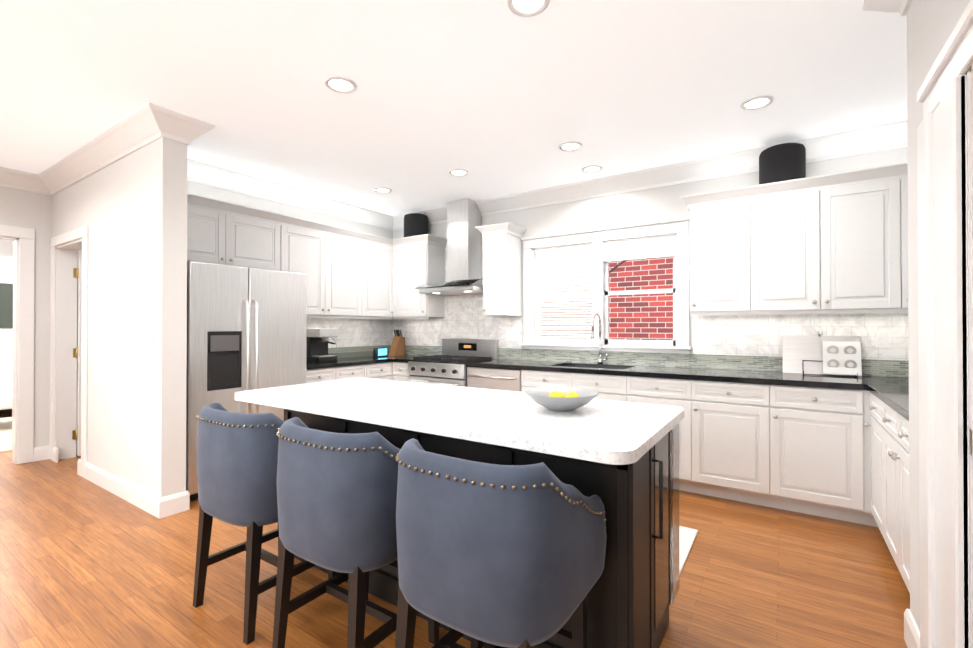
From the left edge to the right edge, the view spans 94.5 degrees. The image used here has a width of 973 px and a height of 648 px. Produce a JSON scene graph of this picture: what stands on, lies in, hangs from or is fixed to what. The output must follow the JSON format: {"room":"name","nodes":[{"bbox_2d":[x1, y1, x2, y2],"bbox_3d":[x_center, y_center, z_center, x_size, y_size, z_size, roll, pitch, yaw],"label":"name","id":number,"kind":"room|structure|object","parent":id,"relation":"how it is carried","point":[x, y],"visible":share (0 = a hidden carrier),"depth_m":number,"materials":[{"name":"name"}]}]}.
{"room":"kitchen","nodes":[
{"label":"kitchen","id":0,"kind":"room"},
{"bbox_2d":[0,240,12,353],"bbox_3d":[-8.017,-0.037,6.311,0.120,2.700,8.000,0,0,33],"label":"wall","id":1,"kind":"structure","parent":0,"point":[6,276],"depth_m":7.01,"materials":[{"name":"white paint"}]},
{"bbox_2d":[0,283,12,327],"bbox_3d":[-7.457,-0.283,7.021,0.028,0.700,1.400,0,0,33],"label":"art","id":2,"kind":"object","parent":1,"relation":"attached to","point":[6,305],"visible":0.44,"depth_m":6.99},
{"bbox_2d":[0,186,81,453],"bbox_3d":[-4.979,-0.055,3.327,0.120,2.700,5.570,0,0,33],"label":"wall","id":3,"kind":"structure","parent":0,"point":[25,209],"depth_m":4.30,"materials":[{"name":"white paint"}]},
{"bbox_2d":[0,225,34,464],"bbox_3d":[-4.675,0.198,3.768,0.140,2.200,1.245,0,0,33],"label":"door frame","id":4,"kind":"structure","parent":3,"relation":"attached to","point":[23,240],"depth_m":4.19,"materials":[{"name":"white wood"}]},
{"bbox_2d":[0,166,51,194],"bbox_3d":[-5.249,-1.334,2.704,0.125,0.150,3.920,0,0,33],"label":"crown molding","id":5,"kind":"structure","parent":3,"relation":"attached to","point":[9,178],"depth_m":4.13,"materials":[{"name":"white wood"}]},
{"bbox_2d":[72,251,81,455],"bbox_3d":[-3.787,0.287,4.718,0.037,2.008,0.830,0,0,33],"label":"hall door","id":6,"kind":"structure","parent":3,"relation":"in","point":[76,433],"depth_m":4.40,"materials":[{"name":"white wood"}]},
{"bbox_2d":[52,137,186,497],"bbox_3d":[-3.207,-0.052,3.786,2.570,2.700,0.150,0,0,33],"label":"wall","id":7,"kind":"structure","parent":0,"point":[130,211],"depth_m":3.24,"materials":[{"name":"white paint"}]},
{"bbox_2d":[50,226,87,477],"bbox_3d":[-3.743,0.235,4.126,0.980,2.130,0.170,0,0,33],"label":"door frame","id":8,"kind":"structure","parent":7,"relation":"attached to","point":[63,287],"depth_m":4.30,"materials":[{"name":"white wood"}]},
{"bbox_2d":[36,102,175,195],"bbox_3d":[-3.114,-1.328,3.574,2.425,0.150,0.135,0,0,33],"label":"crown molding","id":9,"kind":"structure","parent":7,"relation":"attached to","point":[148,123],"depth_m":3.35,"materials":[{"name":"white wood"}]},
{"bbox_2d":[77,459,168,518],"bbox_3d":[-2.843,1.231,3.454,1.636,0.130,0.041,0,0,33],"label":"baseboard","id":10,"kind":"structure","parent":7,"relation":"attached to","point":[151,503],"depth_m":3.28,"materials":[{"name":"white wood"}]},
{"bbox_2d":[169,490,189,510],"bbox_3d":[-2.437,1.230,3.370,0.866,0.130,0.016,0,0,33],"label":"baseboard","id":11,"kind":"structure","parent":7,"relation":"attached to","point":[181,501],"depth_m":3.10,"materials":[{"name":"white wood"}]},
{"bbox_2d":[174,116,214,163],"bbox_3d":[-2.308,-1.330,3.352,0.835,0.150,0.145,0,0,33],"label":"crown molding","id":12,"kind":"structure","parent":7,"relation":"attached to","point":[188,129],"depth_m":3.10,"materials":[{"name":"white wood"}]},
{"bbox_2d":[187,180,392,356],"bbox_3d":[-2.073,-0.046,4.823,0.120,2.700,2.830,0,0,33],"label":"wall","id":13,"kind":"structure","parent":0,"point":[204,190],"depth_m":4.63,"materials":[{"name":"white paint"}]},
{"bbox_2d":[187,194,234,265],"bbox_3d":[-2.501,-0.770,3.760,0.338,0.535,0.570,0,0,33],"label":"upper cabinet","id":14,"kind":"object","parent":13,"relation":"attached to","point":[210,222],"depth_m":3.75,"materials":[{"name":"white wood"}]},
{"bbox_2d":[235,204,282,270],"bbox_3d":[-2.253,-0.768,4.134,0.338,0.535,0.565,0,0,33],"label":"upper cabinet","id":15,"kind":"object","parent":13,"relation":"attached to","point":[258,233],"depth_m":4.09,"materials":[{"name":"white wood"}]},
{"bbox_2d":[187,160,391,228],"bbox_3d":[-2.012,-1.322,4.700,0.125,0.150,2.680,0,0,33],"label":"crown molding","id":16,"kind":"structure","parent":13,"relation":"attached to","point":[198,172],"depth_m":4.56,"materials":[{"name":"white wood"}]},
{"bbox_2d":[283,215,330,317],"bbox_3d":[-1.961,-0.560,4.576,0.338,0.945,0.616,0,0,33],"label":"upper cabinet","id":17,"kind":"object","parent":13,"relation":"attached to","point":[306,243],"depth_m":4.56,"materials":[{"name":"white wood"}]},
{"bbox_2d":[331,226,358,317],"bbox_3d":[-1.688,-0.558,4.988,0.338,0.945,0.611,0,0,33],"label":"upper cabinet","id":18,"kind":"object","parent":13,"relation":"attached to","point":[344,242],"depth_m":4.90,"materials":[{"name":"white wood"}]},
{"bbox_2d":[306,318,393,357],"bbox_3d":[-1.740,0.153,5.208,0.006,0.473,1.762,0,0,33],"label":"tile backsplash","id":19,"kind":"structure","parent":13,"relation":"attached to","point":[356,337],"depth_m":5.45,"materials":[{"name":"tile"}]},
{"bbox_2d":[359,232,390,317],"bbox_3d":[-1.415,-0.555,5.362,0.382,0.945,0.551,0,0,33],"label":"upper cabinet","id":20,"kind":"object","parent":13,"relation":"attached to","point":[374,251],"depth_m":5.26,"materials":[{"name":"white wood"}]},
{"bbox_2d":[0,0,906,215],"bbox_3d":[-2.796,-1.459,2.630,14.500,0.100,7.600,0,0,33],"label":"ceiling","id":21,"kind":"structure","parent":0,"point":[495,98],"depth_m":2.62,"materials":[{"name":"white paint"}]},
{"bbox_2d":[324,76,356,93],"bbox_3d":[-0.857,-1.403,2.643,0.180,0.009,0.180,0,0,33],"label":"recessed light","id":22,"kind":"object","parent":21,"relation":"in","point":[339,84],"depth_m":2.63,"materials":[{"name":"white"}]},
{"bbox_2d":[374,187,391,192],"bbox_3d":[-1.079,-1.391,4.684,0.180,0.009,0.180,0,0,33],"label":"recessed light","id":23,"kind":"object","parent":21,"relation":"in","point":[379,189],"depth_m":4.68,"materials":[{"name":"white"}]},
{"bbox_2d":[449,169,468,175],"bbox_3d":[-0.256,-1.394,4.152,0.180,0.009,0.180,0,0,33],"label":"recessed light","id":24,"kind":"object","parent":21,"relation":"in","point":[455,172],"depth_m":4.14,"materials":[{"name":"white"}]},
{"bbox_2d":[507,0,549,16],"bbox_3d":[0.183,-1.407,1.968,0.180,0.009,0.180,0,0,33],"label":"recessed light","id":25,"kind":"object","parent":21,"relation":"in","point":[521,8],"depth_m":1.99,"materials":[{"name":"white"}]},
{"bbox_2d":[559,141,581,150],"bbox_3d":[0.662,-1.398,3.545,0.180,0.009,0.180,0,0,33],"label":"recessed light","id":26,"kind":"object","parent":21,"relation":"in","point":[571,145],"depth_m":3.54,"materials":[{"name":"white"}]},
{"bbox_2d":[582,165,602,172],"bbox_3d":[0.954,-1.395,4.060,0.180,0.009,0.180,0,0,33],"label":"recessed light","id":27,"kind":"object","parent":21,"relation":"in","point":[593,168],"depth_m":4.05,"materials":[{"name":"white"}]},
{"bbox_2d":[740,95,773,110],"bbox_3d":[1.719,-1.402,2.859,0.180,0.009,0.180,0,0,-12],"label":"recessed light","id":28,"kind":"object","parent":21,"relation":"in","point":[758,102],"depth_m":2.85,"materials":[{"name":"white"}]},
{"bbox_2d":[0,409,909,647],"bbox_3d":[-2.134,1.347,3.615,14.500,0.100,10.000,0,0,33],"label":"floor","id":29,"kind":"structure","parent":0,"point":[85,563],"depth_m":2.24,"materials":[{"name":"brown wood"}]},
{"bbox_2d":[0,417,11,451],"bbox_3d":[-5.624,1.303,5.681,2.400,0.012,3.200,0,0,33],"label":"area rug","id":30,"kind":"object","parent":29,"relation":"on","point":[5,434],"depth_m":5.27,"materials":[{"name":"white fabric"}]},
{"bbox_2d":[0,390,11,398],"bbox_3d":[-5.944,1.095,6.013,0.800,0.408,1.300,0,0,33],"label":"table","id":31,"kind":"object","parent":30,"relation":"on","point":[6,394],"depth_m":5.67,"materials":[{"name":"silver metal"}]},
{"bbox_2d":[0,354,12,409],"bbox_3d":[-6.898,0.891,6.884,1.050,0.850,2.200,0,0,33],"label":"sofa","id":32,"kind":"object","parent":29,"relation":"on","point":[6,364],"depth_m":6.71,"materials":[{"name":"white fabric"}]},
{"bbox_2d":[186,261,306,499],"bbox_3d":[-2.151,0.423,3.805,0.827,1.750,0.960,0,0,33],"label":"fridge","id":33,"kind":"object","parent":29,"relation":"on","point":[246,328],"visible":0.54,"depth_m":3.51,"materials":[{"name":"grey metal"}]},
{"bbox_2d":[193,402,337,644],"bbox_3d":[-1.023,0.831,2.126,0.570,0.915,0.524,0,0,33],"label":"stool","id":34,"kind":"object","parent":29,"relation":"on","point":[237,457],"visible":0.56,"depth_m":1.86,"materials":[{"name":"blue fabric"}]},
{"bbox_2d":[306,366,341,382],"bbox_3d":[-1.852,0.864,4.479,0.618,0.876,0.482,0,0,33],"label":"base cabinet","id":35,"kind":"object","parent":29,"relation":"on","point":[335,372],"depth_m":4.35,"materials":[{"name":"white wood"}]},
{"bbox_2d":[342,366,361,378],"bbox_3d":[-1.642,0.866,4.796,0.618,0.876,0.514,0,0,33],"label":"base cabinet","id":36,"kind":"object","parent":29,"relation":"on","point":[347,371],"depth_m":4.62,"materials":[{"name":"white wood"}]},
{"bbox_2d":[272,417,438,647],"bbox_3d":[-0.497,0.829,1.778,0.570,0.915,0.524,0,0,33],"label":"stool","id":37,"kind":"object","parent":29,"relation":"on","point":[336,497],"visible":0.73,"depth_m":1.52,"materials":[{"name":"blue fabric"}]},
{"bbox_2d":[362,362,393,379],"bbox_3d":[-1.413,0.868,5.084,0.683,0.876,0.458,0,0,33],"label":"base cabinet","id":38,"kind":"object","parent":29,"relation":"on","point":[378,370],"depth_m":4.94,"materials":[{"name":"white wood"}]},
{"bbox_2d":[306,358,393,369],"bbox_3d":[-1.653,0.408,4.769,0.633,0.040,1.182,0,0,33],"label":"countertop","id":39,"kind":"structure","parent":38,"relation":"on","point":[340,361],"depth_m":4.62,"materials":[{"name":"black stone"}]},
{"bbox_2d":[306,328,337,361],"bbox_3d":[-1.685,0.217,4.717,0.361,0.340,0.287,0,0,33],"label":"coffee machine","id":40,"kind":"object","parent":39,"relation":"on","point":[317,341],"visible":0.9,"depth_m":4.66,"materials":[{"name":"black plastic"}]},
{"bbox_2d":[358,354,427,361],"bbox_3d":[-1.046,0.412,5.456,0.888,0.040,0.633,0,0,33],"label":"countertop","id":41,"kind":"structure","parent":38,"relation":"on","point":[401,358],"depth_m":5.26,"materials":[{"name":"black stone"}]},
{"bbox_2d":[373,347,386,356],"bbox_3d":[-1.284,0.339,5.432,0.083,0.105,0.160,0,0,33],"label":"smart display","id":42,"kind":"object","parent":41,"relation":"on","point":[380,352],"visible":1,"depth_m":5.38,"materials":[{"name":"blue glass"}]},
{"bbox_2d":[388,330,404,355],"bbox_3d":[-1.126,0.232,5.646,0.110,0.322,0.190,0,0,33],"label":"knife block","id":43,"kind":"object","parent":41,"relation":"on","point":[397,348],"visible":1,"depth_m":5.62,"materials":[{"name":"brown wood"}]},
{"bbox_2d":[394,362,409,380],"bbox_3d":[-0.799,0.869,5.274,0.278,0.876,0.660,0,0,33],"label":"base cabinet","id":44,"kind":"object","parent":29,"relation":"on","point":[400,368],"depth_m":5.04,"materials":[{"name":"white wood"}]},
{"bbox_2d":[407,338,497,386],"bbox_3d":[-0.384,0.737,4.952,0.762,1.135,0.720,0,0,33],"label":"range","id":45,"kind":"object","parent":29,"relation":"on","point":[448,366],"visible":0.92,"depth_m":4.85,"materials":[{"name":"grey metal"}]},
{"bbox_2d":[284,409,683,647],"bbox_3d":[-0.128,0.845,2.276,1.987,0.888,0.686,0,0,33],"label":"kitchen island","id":46,"kind":"object","parent":29,"relation":"on","point":[628,605],"depth_m":1.63,"materials":[{"name":"black wood"}]},
{"bbox_2d":[235,377,684,468],"bbox_3d":[-0.242,0.376,2.149,2.080,0.035,0.870,0,0,33],"label":"island countertop","id":47,"kind":"structure","parent":46,"relation":"on","point":[619,434],"depth_m":1.78,"materials":[{"name":"white stone"}]},
{"bbox_2d":[525,387,598,410],"bbox_3d":[0.314,0.318,1.884,0.306,0.075,0.306,0,0,33],"label":"bowl","id":48,"kind":"object","parent":47,"relation":"on","point":[561,398],"visible":1,"depth_m":1.83,"materials":[{"name":"grey ceramic"}]},
{"bbox_2d":[467,367,521,391],"bbox_3d":[0.208,0.868,4.587,0.612,0.870,0.661,0,0,33],"label":"dishwasher","id":49,"kind":"object","parent":29,"relation":"on","point":[496,378],"visible":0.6,"depth_m":4.34,"materials":[{"name":"grey"}]},
{"bbox_2d":[395,438,606,647],"bbox_3d":[0.029,0.827,1.431,0.570,0.915,0.524,0,0,33],"label":"stool","id":50,"kind":"object","parent":29,"relation":"on","point":[511,556],"visible":1,"depth_m":1.19,"materials":[{"name":"blue fabric"}]},
{"bbox_2d":[521,366,633,401],"bbox_3d":[0.922,0.863,4.162,1.040,0.876,0.618,0,0,33],"label":"base cabinet","id":51,"kind":"object","parent":29,"relation":"on","point":[609,387],"depth_m":3.84,"materials":[{"name":"white wood"}]},
{"bbox_2d":[634,378,701,493],"bbox_3d":[1.508,0.860,3.775,0.603,0.876,0.618,0,0,33],"label":"base cabinet","id":52,"kind":"object","parent":29,"relation":"on","point":[664,391],"depth_m":3.41,"materials":[{"name":"white wood"}]},
{"bbox_2d":[679,526,697,575],"bbox_3d":[0.474,1.286,2.910,1.530,0.012,0.740,0,0,33],"label":"floor mat","id":53,"kind":"object","parent":29,"relation":"on","point":[687,536],"visible":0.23,"depth_m":2.63,"materials":[{"name":"white fabric"}]},
{"bbox_2d":[702,382,781,508],"bbox_3d":[1.919,0.859,3.503,0.618,0.876,0.618,0,0,33],"label":"base cabinet","id":54,"kind":"object","parent":29,"relation":"on","point":[742,422],"depth_m":3.21,"materials":[{"name":"white wood"}]},
{"bbox_2d":[466,359,908,389],"bbox_3d":[1.526,0.402,3.757,3.738,0.040,0.633,0,0,33],"label":"countertop","id":55,"kind":"structure","parent":54,"relation":"on","point":[756,378],"depth_m":3.46,"materials":[{"name":"black stone"}]},
{"bbox_2d":[591,313,607,363],"bbox_3d":[1.069,0.140,4.244,0.110,0.490,0.240,0,0,33],"label":"faucet","id":56,"kind":"object","parent":55,"relation":"on","point":[600,360],"visible":1,"depth_m":4.32,"materials":[{"name":"silver metal"}]},
{"bbox_2d":[783,331,861,376],"bbox_3d":[2.503,0.217,3.365,0.480,0.325,0.191,0,0,33],"label":"cookbook","id":57,"kind":"object","parent":55,"relation":"on","point":[824,355],"visible":1,"depth_m":3.40,"materials":[{"name":"white paper"}]},
{"bbox_2d":[782,386,849,521],"bbox_3d":[2.311,0.857,3.245,0.557,0.876,0.618,0,0,33],"label":"base cabinet","id":58,"kind":"object","parent":29,"relation":"on","point":[835,447],"depth_m":2.97,"materials":[{"name":"white wood"}]},
{"bbox_2d":[866,382,908,421],"bbox_3d":[2.318,0.393,2.139,0.633,0.040,1.193,0,0,33],"label":"countertop","id":59,"kind":"structure","parent":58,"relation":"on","point":[896,397],"depth_m":2.36,"materials":[{"name":"stone"}]},
{"bbox_2d":[870,394,877,526],"bbox_3d":[2.532,0.853,2.446,0.618,0.876,0.510,0,0,33],"label":"base cabinet","id":60,"kind":"object","parent":29,"relation":"on","point":[873,401],"depth_m":2.73,"materials":[{"name":"white wood"}]},
{"bbox_2d":[878,402,909,592],"bbox_3d":[2.226,0.850,1.984,0.618,0.876,0.837,0,0,33],"label":"base cabinet","id":61,"kind":"object","parent":29,"relation":"on","point":[893,431],"depth_m":2.20,"materials":[{"name":"white wood"}]},
{"bbox_2d":[393,147,907,377],"bbox_3d":[1.043,-0.048,4.532,5.640,2.700,0.120,0,0,33],"label":"wall","id":62,"kind":"structure","parent":0,"point":[652,205],"depth_m":4.23,"materials":[{"name":"white paint"}]},
{"bbox_2d":[391,234,446,317],"bbox_3d":[-0.847,-0.555,5.478,0.554,0.945,0.387,0,0,33],"label":"upper cabinet","id":63,"kind":"object","parent":62,"relation":"attached to","point":[417,260],"depth_m":5.35,"materials":[{"name":"white wood"}]},
{"bbox_2d":[404,213,427,236],"bbox_3d":[-0.866,-1.181,5.530,0.300,0.305,0.300,0,0,33],"label":"speaker","id":64,"kind":"object","parent":63,"relation":"on","point":[415,224],"visible":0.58,"depth_m":5.40},
{"bbox_2d":[415,198,482,294],"bbox_3d":[-0.332,-0.870,5.041,0.758,1.046,0.536,0,0,33],"label":"range hood","id":65,"kind":"object","parent":62,"relation":"attached to","point":[463,249],"visible":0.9,"depth_m":5.03,"materials":[{"name":"silver metal"}]},
{"bbox_2d":[479,222,522,315],"bbox_3d":[0.171,-0.558,4.834,0.285,0.945,0.338,0,0,33],"label":"upper cabinet","id":66,"kind":"object","parent":62,"relation":"attached to","point":[502,242],"depth_m":4.71,"materials":[{"name":"white wood"}]},
{"bbox_2d":[520,217,691,353],"bbox_3d":[1.117,-0.334,4.451,1.695,1.198,0.177,0,0,33],"label":"kitchen window","id":67,"kind":"structure","parent":62,"relation":"in","point":[601,292],"depth_m":4.38,"materials":[{"name":"white wood"}]},
{"bbox_2d":[535,236,674,343],"bbox_3d":[1.119,-0.297,4.453,1.415,0.991,0.040,0,0,33],"label":"window blinds","id":68,"kind":"object","parent":67,"relation":"attached to","point":[658,247],"visible":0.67,"depth_m":4.61,"materials":[{"name":"white plastic"}]},
{"bbox_2d":[388,120,906,230],"bbox_3d":[0.975,-1.323,4.437,5.400,0.150,0.125,0,0,33],"label":"crown molding","id":69,"kind":"structure","parent":62,"relation":"attached to","point":[893,135],"depth_m":3.94,"materials":[{"name":"white wood"}]},
{"bbox_2d":[394,244,908,377],"bbox_3d":[1.007,-0.272,4.479,5.396,1.316,0.006,0,0,33],"label":"tile backsplash","id":70,"kind":"structure","parent":62,"relation":"attached to","point":[752,342],"depth_m":3.84,"materials":[{"name":"tile"}]},
{"bbox_2d":[511,330,515,340],"bbox_3d":[0.294,0.127,4.940,0.072,0.115,0.006,0,0,33],"label":"electrical outlet plate","id":71,"kind":"object","parent":70,"relation":"attached to","point":[513,332],"depth_m":4.94,"materials":[{"name":"white plastic"}]},
{"bbox_2d":[687,184,762,313],"bbox_3d":[1.946,-0.565,3.662,0.489,0.945,0.338,0,0,33],"label":"upper cabinet","id":72,"kind":"object","parent":62,"relation":"attached to","point":[726,226],"depth_m":3.51,"materials":[{"name":"white wood"}]},
{"bbox_2d":[763,174,834,313],"bbox_3d":[2.278,-0.567,3.443,0.548,0.945,0.338,0,0,33],"label":"upper cabinet","id":73,"kind":"object","parent":62,"relation":"attached to","point":[799,214],"depth_m":3.25,"materials":[{"name":"white wood"}]},
{"bbox_2d":[759,143,805,184],"bbox_3d":[2.271,-1.194,3.458,0.300,0.305,0.300,0,0,33],"label":"speaker","id":74,"kind":"object","parent":73,"relation":"on","point":[782,162],"visible":0.65,"depth_m":3.34},
{"bbox_2d":[835,162,907,313],"bbox_3d":[2.633,-0.568,3.208,0.548,0.945,0.338,0,0,33],"label":"upper cabinet","id":75,"kind":"object","parent":62,"relation":"attached to","point":[835,243],"depth_m":3.03,"materials":[{"name":"white wood"}]},
{"bbox_2d":[907,0,969,630],"bbox_3d":[0.544,-0.077,-0.532,0.650,2.700,5.220,0,0,33],"label":"wall","id":76,"kind":"structure","parent":0,"point":[931,24],"depth_m":1.73,"materials":[{"name":"white paint"}]},
{"bbox_2d":[862,0,911,16],"bbox_3d":[0.298,-1.351,-0.196,0.125,0.150,5.195,0,0,33],"label":"crown molding","id":77,"kind":"structure","parent":76,"relation":"attached to","point":[892,6],"depth_m":1.87,"materials":[{"name":"white wood"}]},
{"bbox_2d":[904,609,919,647],"bbox_3d":[1.981,1.220,1.650,0.666,0.130,0.016,0,0,33],"label":"baseboard","id":78,"kind":"structure","parent":76,"relation":"attached to","point":[911,631],"depth_m":1.76,"materials":[{"name":"white wood"}]},
{"bbox_2d":[917,0,972,647],"bbox_3d":[1.017,0.235,0.778,0.061,2.090,1.830,0,0,33],"label":"door frame","id":79,"kind":"structure","parent":76,"relation":"attached to","point":[946,320],"depth_m":1.30,"materials":[{"name":"white wood"}]},
{"bbox_2d":[969,428,972,455],"bbox_3d":[1.305,0.318,1.211,0.003,0.070,0.022,0,0,33],"label":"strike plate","id":80,"kind":"object","parent":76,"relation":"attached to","point":[970,430],"depth_m":1.21,"materials":[{"name":"silver metal"}]},
{"label":"outside","id":81,"kind":"structure","parent":0,"visible":0},
{"bbox_2d":[562,252,627,338],"bbox_3d":[1.285,-0.442,5.271,1.019,1.905,0.234,0,0,33],"label":"tree","id":82,"kind":"object","parent":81,"point":[615,267],"visible":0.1,"depth_m":5.32,"materials":[{"name":"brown plant"}]},
{"bbox_2d":[541,250,672,339],"bbox_3d":[2.372,-0.690,5.912,7.500,6.000,0.120,0,0,33],"label":"brick","id":83,"kind":"object","parent":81,"point":[641,317],"visible":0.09,"depth_m":6.08,"materials":[{"name":"red brick"}]}
]}

